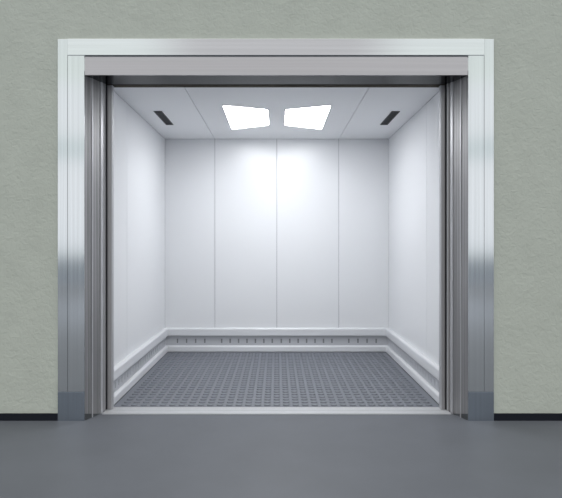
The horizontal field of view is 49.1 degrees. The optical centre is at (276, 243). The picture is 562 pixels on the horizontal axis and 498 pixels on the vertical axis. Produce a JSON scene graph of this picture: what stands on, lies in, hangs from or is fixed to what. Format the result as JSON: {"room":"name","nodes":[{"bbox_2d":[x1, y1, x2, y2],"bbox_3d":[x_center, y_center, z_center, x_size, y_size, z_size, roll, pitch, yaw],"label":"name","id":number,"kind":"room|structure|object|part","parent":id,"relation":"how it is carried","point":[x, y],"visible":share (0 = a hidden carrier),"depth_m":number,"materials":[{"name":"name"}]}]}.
{"room":"elevator lobby","nodes":[
{"label":"elevator lobby","id":0,"kind":"room"},
{"bbox_2d":[114,91,164,365],"bbox_3d":[-1.220,-0.009,5.441,0.060,2.318,2.231,0,0,0],"label":"wall","id":1,"kind":"structure","parent":0,"point":[139,149],"depth_m":5.22,"materials":[{"name":"white metal"}]},
{"bbox_2d":[114,328,167,403],"bbox_3d":[-1.171,1.017,5.436,0.037,0.252,2.223,0,0,0],"label":"bumper cover","id":2,"kind":"object","parent":1,"relation":"attached to","point":[133,367],"visible":0.84,"depth_m":5.16,"materials":[{"name":"white metal"}]},
{"bbox_3d":[-1.183,1.026,5.430,0.011,0.104,2.210,0,0,0],"label":"slotted plate","id":3,"kind":"part","parent":2,"relation":"part of","materials":[{"name":"grey metal"}]},
{"bbox_3d":[-1.171,0.932,5.436,0.037,0.083,2.223,0,0,0],"label":"rail","id":4,"kind":"part","parent":2,"relation":"part of","materials":[{"name":"white metal"}]},
{"bbox_2d":[106,407,446,409],"bbox_3d":[0.000,1.147,4.278,2.366,0.006,0.080,0,0,0],"label":"door sill","id":5,"kind":"structure","parent":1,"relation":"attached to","point":[114,408],"depth_m":4.28,"materials":[{"name":"metal"}]},
{"bbox_2d":[164,138,388,344],"bbox_3d":[0.000,-0.009,6.580,2.500,2.318,0.060,0,0,0],"label":"wall","id":6,"kind":"structure","parent":0,"point":[260,233],"depth_m":6.55,"materials":[{"name":"white metal"}]},
{"bbox_2d":[166,328,386,351],"bbox_3d":[0.000,1.017,6.531,2.379,0.252,0.037,0,0,0],"label":"baseboard","id":7,"kind":"structure","parent":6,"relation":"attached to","point":[178,339],"depth_m":6.52,"materials":[{"name":"white metal"}]},
{"bbox_3d":[0.000,0.932,6.531,2.379,0.083,0.037,0,0,0],"label":"rail","id":8,"kind":"part","parent":7,"relation":"part of","materials":[{"name":"white metal"}]},
{"bbox_3d":[0.000,1.026,6.543,2.352,0.104,0.011,0,0,0],"label":"slotted plate","id":9,"kind":"part","parent":7,"relation":"part of","materials":[{"name":"grey metal"}]},
{"bbox_3d":[0.000,1.111,6.531,2.379,0.066,0.037,0,0,0],"label":"rail","id":10,"kind":"part","parent":7,"relation":"part of","materials":[{"name":"white metal"}]},
{"bbox_2d":[114,87,438,138],"bbox_3d":[0.000,-1.143,5.438,2.380,0.050,2.225,0,0,0],"label":"ceiling","id":11,"kind":"structure","parent":0,"point":[194,112],"depth_m":5.04,"materials":[{"name":"white metal"}]},
{"bbox_2d":[154,111,172,124],"bbox_3d":[-1.001,-1.115,5.463,0.070,0.004,0.585,0,0,0],"label":"ceiling vent","id":12,"kind":"object","parent":11,"relation":"in","point":[160,114],"visible":1,"depth_m":5.43,"materials":[{"name":"grey metal"}]},
{"bbox_2d":[222,105,269,128],"bbox_3d":[-0.255,-1.116,5.460,0.374,0.004,1.034,0,0,0],"label":"recessed light","id":13,"kind":"object","parent":11,"relation":"in","point":[238,117],"visible":1,"depth_m":5.38,"materials":[{"name":"white plastic"}]},
{"bbox_2d":[284,105,330,128],"bbox_3d":[0.255,-1.116,5.460,0.374,0.004,1.034,0,0,0],"label":"recessed light","id":14,"kind":"object","parent":11,"relation":"in","point":[314,117],"visible":1,"depth_m":5.38,"materials":[{"name":"white plastic"}]},
{"bbox_2d":[380,111,399,124],"bbox_3d":[1.001,-1.115,5.463,0.070,0.004,0.585,0,0,0],"label":"ceiling vent","id":15,"kind":"object","parent":11,"relation":"in","point":[391,116],"visible":1,"depth_m":5.43,"materials":[{"name":"grey metal"}]},
{"bbox_2d":[0,0,561,412],"bbox_3d":[0.000,-0.950,4.101,14.000,4.200,0.178,0,0,0],"label":"wall","id":16,"kind":"structure","parent":0,"point":[526,34],"depth_m":4.01,"materials":[{"name":"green paint"}]},
{"bbox_2d":[0,413,57,420],"bbox_3d":[-4.213,1.127,4.006,5.574,0.046,0.011,0,0,0],"label":"baseboard","id":17,"kind":"structure","parent":16,"relation":"attached to","point":[3,416],"depth_m":4.00,"materials":[{"name":"black plastic"}]},
{"bbox_2d":[58,39,493,420],"bbox_3d":[-0.006,-0.091,4.156,2.837,2.483,0.324,0,0,0],"label":"portal","id":18,"kind":"object","parent":16,"relation":"attached to","point":[84,65],"visible":1,"depth_m":4.00,"materials":[{"name":"metal"}]},
{"bbox_2d":[103,83,113,410],"bbox_3d":[-1.444,0.021,4.249,0.613,2.239,0.086,0,0,0],"label":"elevator door","id":19,"kind":"structure","parent":18,"relation":"attached to","point":[108,90],"depth_m":4.25,"materials":[{"name":"metal"}]},
{"bbox_3d":[-1.466,0.021,4.218,0.569,2.239,0.024,0,0,0],"label":"door panel","id":20,"kind":"part","parent":19,"relation":"part of","materials":[{"name":"metal"}]},
{"bbox_3d":[-1.448,0.021,4.272,0.604,2.239,0.040,0,0,0],"label":"door panel","id":21,"kind":"part","parent":19,"relation":"part of","materials":[{"name":"metal"}]},
{"bbox_3d":[-0.006,-1.280,4.003,2.708,0.106,0.018,0,0,0],"label":"rail","id":22,"kind":"part","parent":18,"relation":"part of","materials":[{"name":"metal"}]},
{"bbox_3d":[-0.003,-1.163,4.007,2.494,0.128,0.010,0,0,0],"label":"header panel","id":23,"kind":"part","parent":18,"relation":"part of","materials":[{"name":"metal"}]},
{"bbox_2d":[439,84,449,410],"bbox_3d":[1.441,0.021,4.249,0.618,2.239,0.086,0,0,0],"label":"elevator door","id":24,"kind":"structure","parent":18,"relation":"attached to","point":[444,90],"depth_m":4.25,"materials":[{"name":"metal"}]},
{"bbox_3d":[1.446,0.021,4.272,0.609,2.239,0.040,0,0,0],"label":"door panel","id":25,"kind":"part","parent":24,"relation":"part of","materials":[{"name":"metal"}]},
{"bbox_3d":[1.461,0.021,4.218,0.578,2.239,0.024,0,0,0],"label":"door panel","id":26,"kind":"part","parent":24,"relation":"part of","materials":[{"name":"metal"}]},
{"bbox_2d":[102,410,450,413],"bbox_3d":[0.000,1.147,4.191,2.356,0.006,0.082,0,0,0],"label":"door sill","id":27,"kind":"structure","parent":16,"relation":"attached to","point":[105,411],"depth_m":4.17,"materials":[{"name":"metal"}]},
{"bbox_2d":[494,413,561,420],"bbox_3d":[4.207,1.127,4.006,5.587,0.046,0.011,0,0,0],"label":"baseboard","id":28,"kind":"structure","parent":16,"relation":"attached to","point":[497,416],"depth_m":4.00,"materials":[{"name":"black plastic"}]},
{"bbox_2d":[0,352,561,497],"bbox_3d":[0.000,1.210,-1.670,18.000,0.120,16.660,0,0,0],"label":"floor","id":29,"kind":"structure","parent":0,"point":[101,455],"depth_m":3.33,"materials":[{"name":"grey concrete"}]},
{"bbox_2d":[114,352,438,406],"bbox_3d":[0.000,1.144,5.419,2.306,0.012,2.188,0,0,0],"label":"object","id":30,"kind":"structure","parent":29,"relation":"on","point":[179,379],"depth_m":5.07,"materials":[{"name":"grey metal"}]},
{"bbox_2d":[389,92,438,364],"bbox_3d":[1.220,-0.009,5.441,0.060,2.318,2.231,0,0,0],"label":"wall","id":31,"kind":"structure","parent":0,"point":[414,148],"depth_m":5.28,"materials":[{"name":"white metal"}]},
{"bbox_2d":[386,328,438,403],"bbox_3d":[1.171,1.017,5.436,0.037,0.252,2.223,0,0,0],"label":"bumper cover","id":32,"kind":"object","parent":31,"relation":"attached to","point":[421,368],"visible":0.75,"depth_m":5.15,"materials":[{"name":"white metal"}]},
{"bbox_3d":[1.171,0.932,5.436,0.037,0.083,2.223,0,0,0],"label":"rail","id":33,"kind":"part","parent":32,"relation":"part of","materials":[{"name":"white metal"}]},
{"bbox_3d":[1.183,1.026,5.430,0.011,0.104,2.210,0,0,0],"label":"slotted plate","id":34,"kind":"part","parent":32,"relation":"part of","materials":[{"name":"grey metal"}]}
]}

